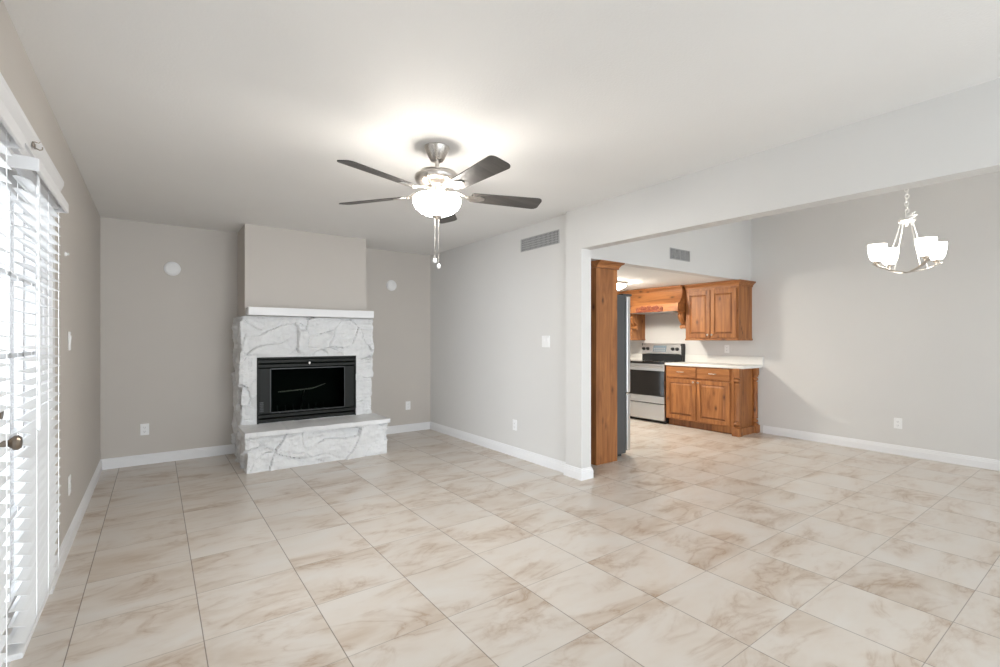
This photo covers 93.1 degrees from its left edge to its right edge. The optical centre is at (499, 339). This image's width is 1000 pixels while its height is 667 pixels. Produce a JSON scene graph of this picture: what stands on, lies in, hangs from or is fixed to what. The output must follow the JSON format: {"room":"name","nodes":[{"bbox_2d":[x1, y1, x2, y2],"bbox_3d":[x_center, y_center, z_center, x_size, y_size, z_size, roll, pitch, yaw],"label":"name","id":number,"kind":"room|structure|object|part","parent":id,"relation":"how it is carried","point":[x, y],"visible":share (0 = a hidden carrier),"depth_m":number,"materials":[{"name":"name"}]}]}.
{"room":"living room","nodes":[
{"label":"living room","id":0,"kind":"room"},
{"bbox_2d":[0,0,99,554],"bbox_3d":[-1.565,0.041,1.292,0.140,2.468,8.330,0,0,-36],"label":"wall","id":1,"kind":"structure","parent":0,"point":[79,272],"depth_m":3.07,"materials":[{"name":"beige paint"}]},
{"bbox_2d":[0,153,37,666],"bbox_3d":[-1.979,0.287,1.967,0.114,1.951,0.906,0,0,-36],"label":"door","id":2,"kind":"structure","parent":1,"relation":"in","point":[15,441],"depth_m":1.97,"materials":[{"name":"white paint"}]},
{"bbox_3d":[-1.744,0.370,1.680,0.071,0.056,0.056,0,0,-36],"label":"knob","id":3,"kind":"part","parent":2,"relation":"part of","materials":[{"name":"brown metal"}]},
{"bbox_3d":[-2.008,0.227,1.946,0.006,1.625,0.696,0,0,-36],"label":"glass pane","id":4,"kind":"part","parent":2,"relation":"part of","materials":[{"name":"clear glass"}]},
{"bbox_2d":[0,72,63,594],"bbox_3d":[-1.743,0.222,1.576,0.185,2.105,2.140,0,0,-36],"label":"door frame","id":5,"kind":"structure","parent":1,"relation":"attached to","point":[7,97],"depth_m":2.20,"materials":[{"name":"white paint"}]},
{"bbox_2d":[4,154,68,662],"bbox_3d":[-1.916,0.218,1.971,0.090,1.787,0.822,0,0,-36],"label":"window blind","id":6,"kind":"object","parent":1,"relation":"attached to","point":[38,515],"visible":0.96,"depth_m":1.88,"materials":[{"name":"white plastic"}]},
{"bbox_3d":[-1.806,0.230,1.809,0.054,1.730,0.003,0,0,-36],"label":"ladder cord","id":7,"kind":"part","parent":6,"relation":"part of","materials":[{"name":"white fabric"}]},
{"bbox_3d":[-1.880,1.101,1.909,0.048,0.022,0.680,0,0,-36],"label":"rail","id":8,"kind":"part","parent":6,"relation":"part of","materials":[{"name":"white plastic"}]},
{"bbox_3d":[-1.950,0.230,2.007,0.054,1.730,0.003,0,0,-36],"label":"ladder cord","id":9,"kind":"part","parent":6,"relation":"part of","materials":[{"name":"white fabric"}]},
{"bbox_3d":[-2.106,0.230,2.221,0.054,1.730,0.003,0,0,-36],"label":"ladder cord","id":10,"kind":"part","parent":6,"relation":"part of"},
{"bbox_2d":[32,141,42,150],"bbox_3d":[-1.866,-0.780,1.911,0.028,0.026,0.050,0,0,-36],"label":"hook","id":11,"kind":"object","parent":1,"relation":"attached to","point":[33,143],"visible":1,"depth_m":1.90,"materials":[{"name":"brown metal"}]},
{"bbox_2d":[68,474,70,495],"bbox_3d":[-2.674,0.906,2.944,0.010,0.116,0.072,0,0,-36],"label":"wall outlet","id":12,"kind":"object","parent":1,"relation":"attached to","point":[69,477],"visible":1,"depth_m":2.92,"materials":[{"name":"white plastic"}]},
{"bbox_2d":[68,332,71,349],"bbox_3d":[-2.673,0.011,2.945,0.012,0.116,0.072,0,0,-36],"label":"light switch","id":13,"kind":"object","parent":1,"relation":"attached to","point":[69,333],"visible":1,"depth_m":2.92,"materials":[{"name":"white plastic"}]},
{"bbox_2d":[55,459,101,584],"bbox_3d":[-3.090,1.223,3.521,0.016,0.104,2.730,0,0,-36],"label":"baseboard","id":14,"kind":"structure","parent":1,"relation":"attached to","point":[65,547],"depth_m":3.10,"materials":[{"name":"white paint"}]},
{"bbox_2d":[100,217,429,458],"bbox_3d":[-2.496,0.041,5.715,3.839,2.468,0.120,0,0,-36],"label":"wall","id":15,"kind":"structure","parent":0,"point":[167,344],"depth_m":5.04,"materials":[{"name":"beige paint"}]},
{"bbox_2d":[140,423,148,434],"bbox_3d":[-3.617,0.918,4.819,0.072,0.116,0.010,0,0,-36],"label":"wall outlet","id":16,"kind":"object","parent":15,"relation":"attached to","point":[144,428],"visible":1,"depth_m":4.82,"materials":[{"name":"white plastic"}]},
{"bbox_2d":[101,444,234,469],"bbox_3d":[-3.428,1.223,4.953,1.155,0.104,0.016,0,0,-36],"label":"baseboard","id":17,"kind":"structure","parent":15,"relation":"attached to","point":[135,460],"depth_m":4.92,"materials":[{"name":"white paint"}]},
{"bbox_2d":[164,262,180,275],"bbox_3d":[-3.421,-0.738,4.943,0.148,0.148,0.041,0,0,-36],"label":"smoke detector","id":18,"kind":"object","parent":15,"relation":"attached to","point":[170,268],"visible":1,"depth_m":4.93,"materials":[{"name":"white plastic"}]},
{"bbox_2d":[386,280,396,290],"bbox_3d":[-1.456,-0.726,6.373,0.144,0.144,0.041,0,0,-36],"label":"smoke detector","id":19,"kind":"object","parent":15,"relation":"attached to","point":[391,285],"visible":1,"depth_m":6.36,"materials":[{"name":"white plastic"}]},
{"bbox_2d":[386,422,429,434],"bbox_3d":[-1.431,1.223,6.406,1.104,0.104,0.016,0,0,-36],"label":"baseboard","id":20,"kind":"structure","parent":15,"relation":"attached to","point":[424,425],"depth_m":6.52,"materials":[{"name":"white paint"}]},
{"bbox_2d":[406,401,409,409],"bbox_3d":[-1.268,0.914,6.529,0.072,0.116,0.010,0,0,-36],"label":"wall outlet","id":21,"kind":"object","parent":15,"relation":"attached to","point":[407,402],"visible":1,"depth_m":6.53,"materials":[{"name":"white plastic"}]},
{"bbox_2d":[238,224,365,318],"bbox_3d":[-2.270,-0.709,5.478,1.285,0.968,0.530,0,0,-36],"label":"wall","id":22,"kind":"structure","parent":0,"point":[278,267],"depth_m":5.21,"materials":[{"name":"beige paint"}]},
{"bbox_2d":[3,0,999,254],"bbox_3d":[-0.069,-1.243,2.380,3.839,0.100,8.330,0,0,-36],"label":"ceiling","id":23,"kind":"structure","parent":0,"point":[218,115],"depth_m":2.28,"materials":[{"name":"white paint"}]},
{"bbox_2d":[337,142,541,267],"bbox_3d":[-0.360,-0.816,2.897,1.332,0.752,1.270,0,0,-36],"label":"ceiling fan","id":24,"kind":"object","parent":23,"relation":"hanging from","point":[437,202],"visible":1,"depth_m":2.85,"materials":[{"name":"silver metal"}]},
{"bbox_3d":[-0.821,-0.900,3.079,0.473,0.036,0.134,0,0,18],"label":"blade","id":25,"kind":"part","parent":24,"relation":"part of","materials":[{"name":"grey wood"}]},
{"bbox_3d":[-0.656,-0.900,2.575,0.134,0.036,0.473,0,0,36],"label":"blade","id":26,"kind":"part","parent":24,"relation":"part of","materials":[{"name":"grey wood"}]},
{"bbox_3d":[-0.567,-0.907,2.998,0.239,0.045,0.067,0,0,18],"label":"blade arm","id":27,"kind":"part","parent":24,"relation":"part of","materials":[{"name":"silver metal"}]},
{"bbox_3d":[-0.501,-0.907,2.791,0.067,0.045,0.239,0,0,36],"label":"blade arm","id":28,"kind":"part","parent":24,"relation":"part of","materials":[{"name":"silver metal"}]},
{"bbox_3d":[-0.391,-0.825,2.940,0.296,0.118,0.296,0,0,-36],"label":"lamp shade","id":29,"kind":"part","parent":24,"relation":"part of","materials":[{"name":"white glass"}]},
{"bbox_3d":[-0.392,-0.900,3.392,0.134,0.036,0.473,0,0,0],"label":"blade","id":30,"kind":"part","parent":24,"relation":"part of","materials":[{"name":"grey wood"}]},
{"bbox_3d":[-0.283,-0.907,2.789,0.067,0.045,0.239,0,0,-36],"label":"blade arm","id":31,"kind":"part","parent":24,"relation":"part of","materials":[{"name":"silver metal"}]},
{"bbox_3d":[-0.215,-0.907,2.996,0.239,0.045,0.067,0,0,-18],"label":"blade arm","id":32,"kind":"part","parent":24,"relation":"part of","materials":[{"name":"silver metal"}]},
{"bbox_3d":[-0.126,-0.900,2.575,0.134,0.036,0.473,0,0,-36],"label":"blade","id":33,"kind":"part","parent":24,"relation":"part of","materials":[{"name":"grey wood"}]},
{"bbox_3d":[0.038,-0.900,3.080,0.473,0.036,0.134,0,0,-18],"label":"blade","id":34,"kind":"part","parent":24,"relation":"part of","materials":[{"name":"grey wood"}]},
{"bbox_2d":[9,417,999,666],"bbox_3d":[1.299,1.315,3.666,7.585,0.080,8.800,0,0,-36],"label":"floor","id":35,"kind":"structure","parent":0,"point":[693,547],"depth_m":2.71,"materials":[{"name":"beige tile"}]},
{"bbox_2d":[231,307,389,473],"bbox_3d":[-2.110,0.474,5.266,1.468,1.602,1.057,0,0,-36],"label":"fireplace","id":36,"kind":"object","parent":35,"relation":"on","point":[293,367],"visible":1,"depth_m":5.10,"materials":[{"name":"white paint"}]},
{"bbox_3d":[-2.471,0.545,4.965,0.107,0.472,0.014,0,0,-36],"label":"panel","id":37,"kind":"part","parent":36,"relation":"part of","materials":[{"name":"metal"}]},
{"bbox_3d":[-2.266,0.545,5.109,0.393,0.472,0.018,0,0,-36],"label":"fire door","id":38,"kind":"part","parent":36,"relation":"part of","materials":[{"name":"black glass"}]},
{"bbox_2d":[246,307,373,318],"bbox_3d":[-2.048,-0.286,5.197,1.300,0.082,0.195,0,0,-36],"label":"mantel shelf","id":39,"kind":"object","parent":36,"relation":"attached to","point":[251,312],"depth_m":5.08,"materials":[{"name":"white paint"}]},
{"bbox_3d":[-1.948,0.545,5.340,0.393,0.472,0.018,0,0,-36],"label":"fire door","id":40,"kind":"part","parent":36,"relation":"part of","materials":[{"name":"black glass"}]},
{"bbox_3d":[-1.748,0.545,5.490,0.107,0.472,0.014,0,0,-36],"label":"panel","id":41,"kind":"part","parent":36,"relation":"part of","materials":[{"name":"metal"}]},
{"bbox_2d":[591,260,624,465],"bbox_3d":[1.115,0.239,4.896,0.375,2.072,0.137,0,0,-36],"label":"tall cabinet","id":42,"kind":"object","parent":35,"relation":"on","point":[603,272],"visible":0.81,"depth_m":4.84,"materials":[{"name":"brown wood"}]},
{"bbox_3d":[1.115,-0.762,4.896,0.375,0.070,0.137,0,0,-36],"label":"cornice","id":43,"kind":"part","parent":42,"relation":"part of","materials":[{"name":"brown wood"}]},
{"bbox_2d":[617,294,631,455],"bbox_3d":[0.903,0.389,5.357,0.824,1.772,0.850,0,0,-36],"label":"refrigerator","id":44,"kind":"object","parent":35,"relation":"on","point":[623,300],"visible":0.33,"depth_m":5.15,"materials":[{"name":"silver metal"}]},
{"bbox_3d":[1.166,0.056,5.548,0.062,1.053,0.850,0,0,-36],"label":"fridge door","id":45,"kind":"part","parent":44,"relation":"part of","materials":[{"name":"silver metal"}]},
{"bbox_3d":[1.166,0.911,5.548,0.062,0.617,0.850,0,0,-36],"label":"freezer drawer","id":46,"kind":"part","parent":44,"relation":"part of","materials":[{"name":"silver metal"}]},
{"bbox_2d":[626,343,684,423],"bbox_3d":[2.432,0.671,7.508,0.591,1.207,0.731,0,0,-36],"label":"range","id":47,"kind":"object","parent":35,"relation":"on","point":[647,392],"visible":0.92,"depth_m":7.37,"materials":[{"name":"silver metal"}]},
{"bbox_3d":[2.259,0.677,7.382,0.040,0.595,0.726,0,0,-36],"label":"oven door","id":48,"kind":"part","parent":47,"relation":"part of","materials":[{"name":"silver metal"}]},
{"bbox_3d":[2.218,0.420,7.353,0.061,0.028,0.690,0,0,-36],"label":"handle","id":49,"kind":"part","parent":47,"relation":"part of","materials":[{"name":"silver metal"}]},
{"bbox_3d":[2.259,1.108,7.382,0.040,0.243,0.726,0,0,-36],"label":"storage drawer","id":50,"kind":"part","parent":47,"relation":"part of","materials":[{"name":"silver metal"}]},
{"bbox_2d":[630,360,680,363],"bbox_3d":[2.420,0.356,7.499,0.462,0.027,0.730,0,0,-36],"label":"cooktop","id":51,"kind":"object","parent":47,"relation":"in","point":[631,361],"depth_m":7.38,"materials":[{"name":"black glass"}]},
{"bbox_3d":[2.620,0.157,7.645,0.123,0.175,0.730,0,0,-36],"label":"control panel","id":52,"kind":"part","parent":47,"relation":"part of","materials":[{"name":"silver metal"}]},
{"bbox_2d":[666,365,759,436],"bbox_3d":[3.004,0.831,6.768,0.554,0.888,1.127,0,0,-36],"label":"base cabinet","id":53,"kind":"object","parent":35,"relation":"on","point":[722,400],"visible":0.99,"depth_m":6.48,"materials":[{"name":"brown wood"}]},
{"bbox_3d":[2.629,0.478,6.882,0.019,0.150,0.476,0,0,-36],"label":"drawer","id":54,"kind":"part","parent":53,"relation":"part of","materials":[{"name":"brown wood"}]},
{"bbox_3d":[2.629,0.867,6.882,0.019,0.585,0.476,0,0,-36],"label":"door","id":55,"kind":"part","parent":53,"relation":"part of","materials":[{"name":"brown wood"}]},
{"bbox_3d":[2.918,0.478,6.486,0.019,0.150,0.476,0,0,-36],"label":"drawer","id":56,"kind":"part","parent":53,"relation":"part of","materials":[{"name":"brown wood"}]},
{"bbox_3d":[2.918,0.867,6.486,0.019,0.585,0.476,0,0,-36],"label":"door","id":57,"kind":"part","parent":53,"relation":"part of","materials":[{"name":"brown wood"}]},
{"bbox_2d":[665,354,762,368],"bbox_3d":[3.023,0.311,6.757,0.540,0.152,1.170,0,0,-36],"label":"countertop","id":58,"kind":"structure","parent":53,"relation":"on","point":[713,361],"depth_m":6.74,"materials":[{"name":"white stone"}]},
{"bbox_3d":[3.122,0.831,6.225,0.100,0.888,0.100,0,0,-36],"label":"post","id":59,"kind":"part","parent":53,"relation":"part of","materials":[{"name":"brown wood"}]},
{"bbox_3d":[3.320,1.227,6.362,0.405,0.095,0.048,0,0,-36],"label":"moulding","id":60,"kind":"part","parent":53,"relation":"part of","materials":[{"name":"brown wood"}]},
{"bbox_3d":[3.494,0.831,6.484,0.092,0.888,0.092,0,0,-36],"label":"post","id":61,"kind":"part","parent":53,"relation":"part of","materials":[{"name":"brown wood"}]},
{"bbox_3d":[1.963,0.832,8.199,0.553,0.885,0.800,0,0,-36],"label":"base cabinet","id":62,"kind":"object","parent":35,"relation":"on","visible":0},
{"bbox_2d":[630,353,641,359],"bbox_3d":[1.981,0.311,8.188,0.540,0.152,0.890,0,0,-36],"label":"countertop","id":63,"kind":"structure","parent":62,"relation":"on","point":[633,356],"depth_m":8.13,"materials":[{"name":"white stone"}]},
{"bbox_2d":[591,219,750,280],"bbox_3d":[2.102,-1.288,5.635,3.550,0.974,0.120,0,0,-36],"label":"wall","id":64,"kind":"structure","parent":0,"point":[723,252],"depth_m":5.82,"materials":[{"name":"beige paint"}]},
{"bbox_2d":[670,247,689,261],"bbox_3d":[2.119,-0.993,5.569,0.396,0.132,0.007,0,0,-36],"label":"air vent","id":65,"kind":"object","parent":64,"relation":"in","point":[676,254],"visible":1,"depth_m":5.57,"materials":[{"name":"grey metal"}]},
{"bbox_2d":[617,266,727,291],"bbox_3d":[1.148,-0.851,6.945,3.550,0.100,3.120,0,0,-36],"label":"ceiling","id":66,"kind":"structure","parent":0,"point":[635,278],"depth_m":6.34,"materials":[{"name":"white paint"}]},
{"bbox_2d":[617,282,626,289],"bbox_3d":[1.623,-0.744,6.709,0.336,0.113,0.336,0,0,-36],"label":"ceiling light","id":67,"kind":"object","parent":66,"relation":"attached to","point":[620,285],"visible":0.34,"depth_m":6.59,"materials":[{"name":"white glass"}]},
{"bbox_2d":[617,284,625,289],"bbox_3d":[1.623,-0.734,6.709,0.316,0.066,0.316,0,0,-36],"label":"diffuser","id":68,"kind":"object","parent":67,"relation":"attached to","point":[619,286],"depth_m":6.60,"materials":[{"name":"white"}]},
{"bbox_2d":[630,217,762,432],"bbox_3d":[2.670,-0.250,7.879,0.210,3.050,3.400,0,0,-36],"label":"wall","id":69,"kind":"structure","parent":0,"point":[659,328],"depth_m":6.63,"materials":[{"name":"beige paint"}]},
{"bbox_2d":[617,291,645,339],"bbox_3d":[2.071,-0.389,8.163,0.423,0.812,0.737,0,0,-36],"label":"upper cabinet","id":70,"kind":"object","parent":69,"relation":"attached to","point":[639,334],"visible":0.06,"depth_m":7.91,"materials":[{"name":"brown wood"}]},
{"bbox_2d":[627,285,685,329],"bbox_3d":[2.507,-0.474,7.427,0.584,0.638,0.984,0,0,-36],"label":"range hood","id":71,"kind":"object","parent":69,"relation":"attached to","point":[668,299],"visible":0.93,"depth_m":7.22,"materials":[{"name":"brown wood"}]},
{"bbox_3d":[2.547,-0.762,7.456,0.484,0.063,0.984,0,0,-36],"label":"crown moulding","id":72,"kind":"part","parent":71,"relation":"part of","materials":[{"name":"brown wood"}]},
{"bbox_2d":[683,279,755,340],"bbox_3d":[3.110,-0.389,6.735,0.423,0.812,0.838,0,0,-36],"label":"upper cabinet","id":73,"kind":"object","parent":69,"relation":"attached to","point":[721,310],"visible":1,"depth_m":6.55,"materials":[{"name":"brown wood"}]},
{"bbox_3d":[2.852,-0.357,6.814,0.019,0.670,0.364,0,0,-36],"label":"door","id":74,"kind":"part","parent":73,"relation":"part of","materials":[{"name":"brown wood"}]},
{"bbox_3d":[3.112,0.004,6.763,0.386,0.026,0.795,0,0,-36],"label":"rail","id":75,"kind":"part","parent":73,"relation":"part of","materials":[{"name":"brown wood"}]},
{"bbox_3d":[3.110,-0.758,6.735,0.423,0.075,0.838,0,0,-36],"label":"crown moulding","id":76,"kind":"part","parent":73,"relation":"part of","materials":[{"name":"brown wood"}]},
{"bbox_3d":[3.073,-0.357,6.510,0.019,0.670,0.364,0,0,-36],"label":"door","id":77,"kind":"part","parent":73,"relation":"part of","materials":[{"name":"brown wood"}]},
{"bbox_2d":[685,354,762,364],"bbox_3d":[3.232,0.292,6.910,0.022,0.114,1.170,0,0,-36],"label":"backsplash","id":78,"kind":"structure","parent":69,"relation":"attached to","point":[754,360],"depth_m":6.85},
{"bbox_2d":[724,345,728,352],"bbox_3d":[3.283,0.140,6.850,0.010,0.116,0.072,0,0,-36],"label":"wall outlet","id":79,"kind":"object","parent":69,"relation":"attached to","point":[726,347],"visible":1,"depth_m":6.85,"materials":[{"name":"white plastic"}]},
{"bbox_2d":[430,78,999,468],"bbox_3d":[1.443,-0.250,3.418,0.124,3.050,8.230,0,0,-36],"label":"wall","id":80,"kind":"structure","parent":0,"point":[493,303],"depth_m":4.32,"materials":[{"name":"beige paint"}]},
{"bbox_2d":[430,422,592,480],"bbox_3d":[-0.091,1.223,5.526,0.156,0.104,3.016,0,0,-36],"label":"baseboard","id":81,"kind":"structure","parent":80,"relation":"attached to","point":[558,465],"depth_m":5.05,"materials":[{"name":"white paint"}]},
{"bbox_2d":[513,419,516,430],"bbox_3d":[0.160,0.933,5.150,0.010,0.116,0.072,0,0,-36],"label":"wall outlet","id":82,"kind":"object","parent":80,"relation":"attached to","point":[514,421],"visible":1,"depth_m":5.14,"materials":[{"name":"white plastic"}]},
{"bbox_2d":[521,229,558,251],"bbox_3d":[0.399,-0.998,4.824,0.007,0.136,0.596,0,0,-36],"label":"air vent","id":83,"kind":"object","parent":80,"relation":"in","point":[552,237],"visible":1,"depth_m":4.81,"materials":[{"name":"grey metal"}]},
{"bbox_2d":[542,336,549,346],"bbox_3d":[0.457,0.022,4.740,0.012,0.116,0.116,0,0,-36],"label":"light switch","id":84,"kind":"object","parent":80,"relation":"attached to","point":[545,339],"visible":1,"depth_m":4.74,"materials":[{"name":"white plastic"}]},
{"bbox_2d":[763,171,999,459],"bbox_3d":[5.158,-0.250,4.310,0.388,3.050,5.300,0,0,-36],"label":"wall","id":85,"kind":"structure","parent":0,"point":[852,346],"depth_m":5.31,"materials":[{"name":"beige paint"}]},
{"bbox_2d":[763,425,999,470],"bbox_3d":[5.066,1.223,4.243,0.016,0.104,5.304,0,0,-34],"label":"baseboard","id":86,"kind":"structure","parent":85,"relation":"attached to","point":[979,462],"depth_m":5.27,"materials":[{"name":"white paint"}]},
{"bbox_2d":[894,418,901,428],"bbox_3d":[4.399,0.930,5.233,0.010,0.116,0.072,0,0,-36],"label":"wall outlet","id":87,"kind":"object","parent":85,"relation":"attached to","point":[897,421],"visible":1,"depth_m":5.23,"materials":[{"name":"white plastic"}]},
{"bbox_3d":[3.734,-1.825,3.465,3.884,0.100,5.610,0,0,-36],"label":"ceiling","id":88,"kind":"structure","parent":0,"visible":0},
{"bbox_2d":[867,189,947,273],"bbox_3d":[3.261,-1.152,3.795,0.427,1.245,0.427,0,0,-36],"label":"chandelier","id":89,"kind":"object","parent":88,"relation":"hanging from","point":[928,248],"visible":0.78,"depth_m":3.77,"materials":[{"name":"frosted white glass"},{"name":"brushed nickel"}]},
{"bbox_3d":[3.052,-0.697,3.828,0.127,0.135,0.127,0,0,-36],"label":"lamp shade","id":90,"kind":"part","parent":89,"relation":"part of","materials":[{"name":"white glass"}]},
{"bbox_3d":[3.294,-0.697,4.005,0.127,0.135,0.127,0,0,-36],"label":"lamp shade","id":91,"kind":"part","parent":89,"relation":"part of","materials":[{"name":"white glass"}]},
{"bbox_3d":[3.172,-0.767,3.813,0.126,0.404,0.028,0,0,14],"label":"rod","id":92,"kind":"part","parent":89,"relation":"part of","materials":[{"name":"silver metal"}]},
{"bbox_3d":[3.271,-0.767,3.886,0.028,0.404,0.126,0,0,4],"label":"rod","id":93,"kind":"part","parent":89,"relation":"part of","materials":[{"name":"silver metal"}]},
{"bbox_3d":[3.261,-0.573,3.795,0.494,0.079,0.032,0,0,9],"label":"arm","id":94,"kind":"part","parent":89,"relation":"part of","materials":[{"name":"silver metal"}]},
{"bbox_3d":[3.261,-0.569,3.795,0.032,0.079,0.494,0,0,9],"label":"arm","id":95,"kind":"part","parent":89,"relation":"part of","materials":[{"name":"silver metal"}]},
{"bbox_3d":[3.296,-1.325,3.793,0.109,0.822,0.048,0,0,-4],"label":"chain","id":96,"kind":"part","parent":89,"relation":"part of","materials":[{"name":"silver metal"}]},
{"bbox_3d":[3.251,-0.767,3.705,0.028,0.404,0.126,0,0,4],"label":"rod","id":97,"kind":"part","parent":89,"relation":"part of","materials":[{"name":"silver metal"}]},
{"bbox_3d":[3.350,-0.767,3.777,0.126,0.404,0.028,0,0,14],"label":"rod","id":98,"kind":"part","parent":89,"relation":"part of","materials":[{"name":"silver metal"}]},
{"bbox_3d":[3.228,-0.697,3.586,0.127,0.135,0.127,0,0,-36],"label":"lamp shade","id":99,"kind":"part","parent":89,"relation":"part of","materials":[{"name":"white glass"}]},
{"bbox_3d":[3.470,-0.697,3.762,0.127,0.135,0.127,0,0,-36],"label":"lamp shade","id":100,"kind":"part","parent":89,"relation":"part of","materials":[{"name":"white glass"}]},
{"bbox_3d":[-1.472,0.287,1.210,0.043,1.951,0.906,0,0,-36],"label":"door","id":101,"kind":"structure","parent":0,"visible":0},
{"bbox_2d":[0,99,24,666],"bbox_3d":[-1.347,0.218,1.188,0.090,1.787,0.827,0,0,-36],"label":"window blind","id":102,"kind":"object","parent":101,"relation":"attached to","point":[11,136],"visible":1,"depth_m":1.46,"materials":[{"name":"white plastic"}]},
{"bbox_3d":[-1.538,0.230,1.440,0.054,1.730,0.003,0,0,-36],"label":"ladder cord","id":103,"kind":"part","parent":102,"relation":"part of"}
]}

